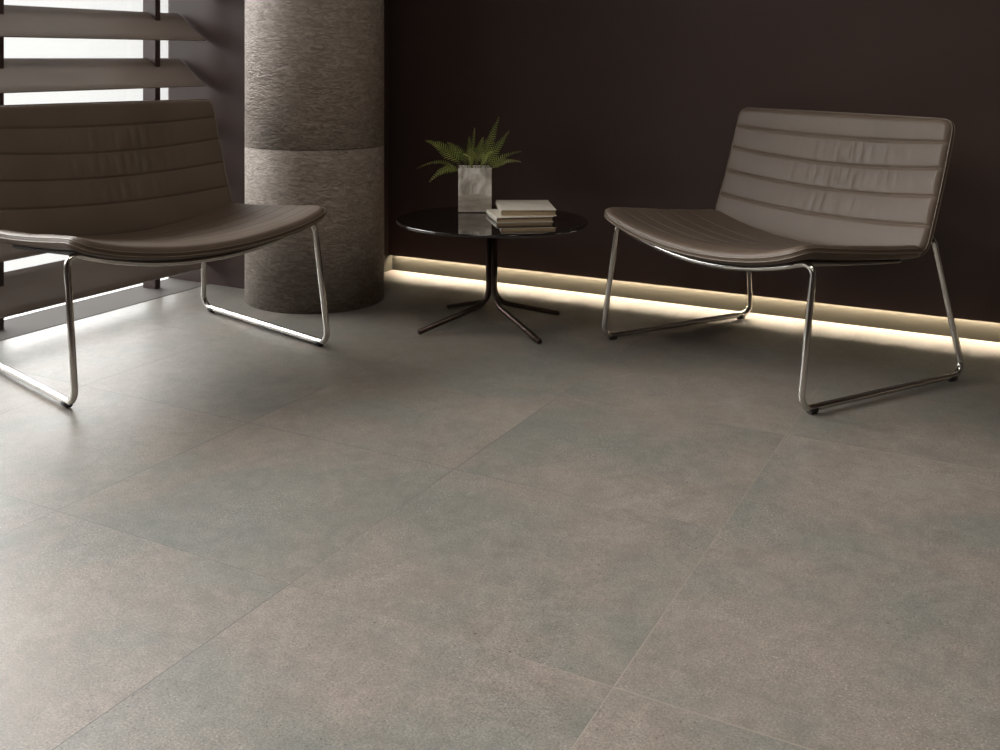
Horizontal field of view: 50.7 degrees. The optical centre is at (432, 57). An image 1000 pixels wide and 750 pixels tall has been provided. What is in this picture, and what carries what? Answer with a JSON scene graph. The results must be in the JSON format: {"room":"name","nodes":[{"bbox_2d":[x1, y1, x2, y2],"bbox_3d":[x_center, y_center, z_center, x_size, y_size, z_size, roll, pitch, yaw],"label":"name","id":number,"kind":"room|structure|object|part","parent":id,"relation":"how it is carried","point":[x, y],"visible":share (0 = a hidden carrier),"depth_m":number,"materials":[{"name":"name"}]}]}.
{"room":"waiting area","nodes":[
{"label":"waiting area","id":0,"kind":"room"},
{"bbox_2d":[168,0,388,288],"bbox_3d":[-0.610,-0.447,4.577,0.720,2.750,0.771,0,0,30],"label":"wall","id":1,"kind":"structure","parent":0,"point":[218,61],"depth_m":4.29,"materials":[{"name":"brown paint"}]},
{"bbox_2d":[4,278,166,318],"bbox_3d":[-2.608,-0.437,1.901,0.060,2.770,5.865,0,0,30],"label":"window","id":2,"kind":"structure","parent":1,"relation":"in","point":[161,278],"depth_m":4.01,"materials":[{"name":"clear glass"}]},
{"bbox_2d":[0,278,208,340],"bbox_3d":[-2.485,0.927,1.829,0.225,0.002,5.865,0,0,30],"label":"trim","id":3,"kind":"structure","parent":1,"relation":"attached to","point":[16,326],"depth_m":3.91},
{"bbox_2d":[384,253,391,271],"bbox_3d":[-0.273,0.890,4.459,0.023,0.075,0.336,0,0,30],"label":"trim","id":4,"kind":"structure","parent":1,"relation":"attached to","point":[387,258],"depth_m":4.57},
{"bbox_2d":[245,0,383,313],"bbox_3d":[-0.457,-0.447,4.069,0.536,2.750,0.536,0,0,30],"label":"column","id":5,"kind":"structure","parent":0,"point":[314,69],"depth_m":3.83,"materials":[{"name":"stone"}]},
{"bbox_2d":[0,270,999,749],"bbox_3d":[0.021,0.968,0.732,5.900,0.080,6.486,0,0,30],"label":"floor","id":6,"kind":"structure","parent":0,"point":[466,532],"depth_m":2.04,"materials":[{"name":"tile"}]},
{"bbox_2d":[0,0,205,329],"bbox_3d":[-2.471,-0.447,1.826,0.172,2.750,5.833,0,0,30],"label":"window blinds","id":7,"kind":"object","parent":6,"relation":"on","point":[23,290],"visible":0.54,"depth_m":3.84,"materials":[{"name":"brown metal"}]},
{"bbox_3d":[-1.502,-0.447,3.595,0.070,2.750,0.028,0,0,30],"label":"post","id":8,"kind":"part","parent":7,"relation":"part of","materials":[{"name":"black metal"}]},
{"bbox_3d":[-1.133,-0.447,4.230,0.070,2.750,0.028,0,0,30],"label":"post","id":9,"kind":"part","parent":7,"relation":"part of","materials":[{"name":"black metal"}]},
{"bbox_2d":[0,99,329,407],"bbox_3d":[-0.888,0.538,3.307,0.866,0.778,0.744,0,0,-44],"label":"lounge chair","id":10,"kind":"object","parent":6,"relation":"on","point":[131,183],"visible":1,"depth_m":3.40,"materials":[{"name":"beige leather"}]},
{"bbox_3d":[-1.074,0.374,3.497,0.855,0.445,0.190,0,0,-44],"label":"backrest","id":11,"kind":"part","parent":10,"relation":"part of","materials":[{"name":"beige leather"}]},
{"bbox_3d":[-0.824,0.541,3.241,0.858,0.135,0.555,0,0,-44],"label":"seat","id":12,"kind":"part","parent":10,"relation":"part of","materials":[{"name":"beige leather"}]},
{"bbox_3d":[-0.890,0.701,3.309,0.863,0.440,0.737,0,0,-44],"label":"frame","id":13,"kind":"part","parent":10,"relation":"part of","materials":[{"name":"silver metal"}]},
{"bbox_2d":[396,206,587,343],"bbox_3d":[0.203,0.743,3.643,0.662,0.367,0.662,0,0,30],"label":"side table","id":14,"kind":"object","parent":6,"relation":"on","point":[445,221],"visible":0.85,"depth_m":3.57,"materials":[{"name":"black glass"}]},
{"bbox_3d":[0.074,0.750,3.578,0.163,0.353,0.240,0,0,30],"label":"leg","id":15,"kind":"part","parent":14,"relation":"part of","materials":[{"name":"brown metal"}]},
{"bbox_3d":[0.129,0.750,3.766,0.018,0.353,0.282,0,0,-31],"label":"leg","id":16,"kind":"part","parent":14,"relation":"part of","materials":[{"name":"brown metal"}]},
{"bbox_2d":[458,165,491,212],"bbox_3d":[0.152,0.479,3.842,0.121,0.162,0.100,0,0,0],"label":"vase","id":17,"kind":"object","parent":14,"relation":"on","point":[474,184],"visible":0.89,"depth_m":3.79,"materials":[{"name":"grey concrete"}]},
{"bbox_2d":[417,120,521,181],"bbox_3d":[0.137,0.332,3.831,0.387,0.228,0.215,0,0,-4],"label":"fern","id":18,"kind":"object","parent":17,"relation":"in","point":[471,158],"visible":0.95,"depth_m":3.85,"materials":[{"name":"green plant"}]},
{"bbox_3d":[0.277,0.750,3.519,0.018,0.353,0.282,0,0,-30],"label":"leg","id":19,"kind":"part","parent":14,"relation":"part of","materials":[{"name":"brown metal"}]},
{"bbox_2d":[486,209,553,222],"bbox_3d":[0.300,0.550,3.666,0.199,0.018,0.200,0,0,-7],"label":"book","id":20,"kind":"object","parent":14,"relation":"on","point":[494,214],"visible":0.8,"depth_m":3.58,"materials":[{"name":"beige paper"}]},
{"bbox_2d":[495,200,556,215],"bbox_3d":[0.325,0.530,3.712,0.192,0.022,0.255,0,0,-1],"label":"book","id":21,"kind":"object","parent":20,"relation":"on","point":[505,207],"visible":1,"depth_m":3.65,"materials":[{"name":"beige paper"}]},
{"bbox_3d":[0.330,0.750,3.713,0.281,0.353,0.018,0,0,-29],"label":"leg","id":22,"kind":"part","parent":14,"relation":"part of","materials":[{"name":"brown metal"}]},
{"bbox_2d":[601,107,963,414],"bbox_3d":[1.040,0.551,3.234,0.676,0.752,0.841,0,0,-29],"label":"lounge chair","id":23,"kind":"object","parent":6,"relation":"on","point":[808,189],"visible":1,"depth_m":3.25,"materials":[{"name":"beige leather"}]},
{"bbox_3d":[0.967,0.554,3.194,0.504,0.131,0.833,0,0,-29],"label":"seat","id":24,"kind":"part","parent":23,"relation":"part of","materials":[{"name":"beige leather"}]},
{"bbox_3d":[1.042,0.709,3.235,0.670,0.425,0.838,0,0,-29],"label":"frame","id":25,"kind":"part","parent":23,"relation":"part of","materials":[{"name":"silver metal"}]},
{"bbox_3d":[1.252,0.393,3.351,0.173,0.430,0.830,0,0,-29],"label":"backrest","id":26,"kind":"part","parent":23,"relation":"part of","materials":[{"name":"beige leather"}]},
{"bbox_2d":[389,0,999,322],"bbox_3d":[2.042,-0.481,3.381,5.068,2.682,0.174,0,0,30],"label":"wall","id":27,"kind":"structure","parent":0,"point":[606,104],"depth_m":3.96,"materials":[{"name":"brown paint"}]},
{"bbox_2d":[392,255,999,342],"bbox_3d":[2.048,0.926,3.391,5.068,0.164,0.150,0,0,30],"label":"trim","id":28,"kind":"structure","parent":27,"relation":"attached to","point":[909,322],"depth_m":3.89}
]}

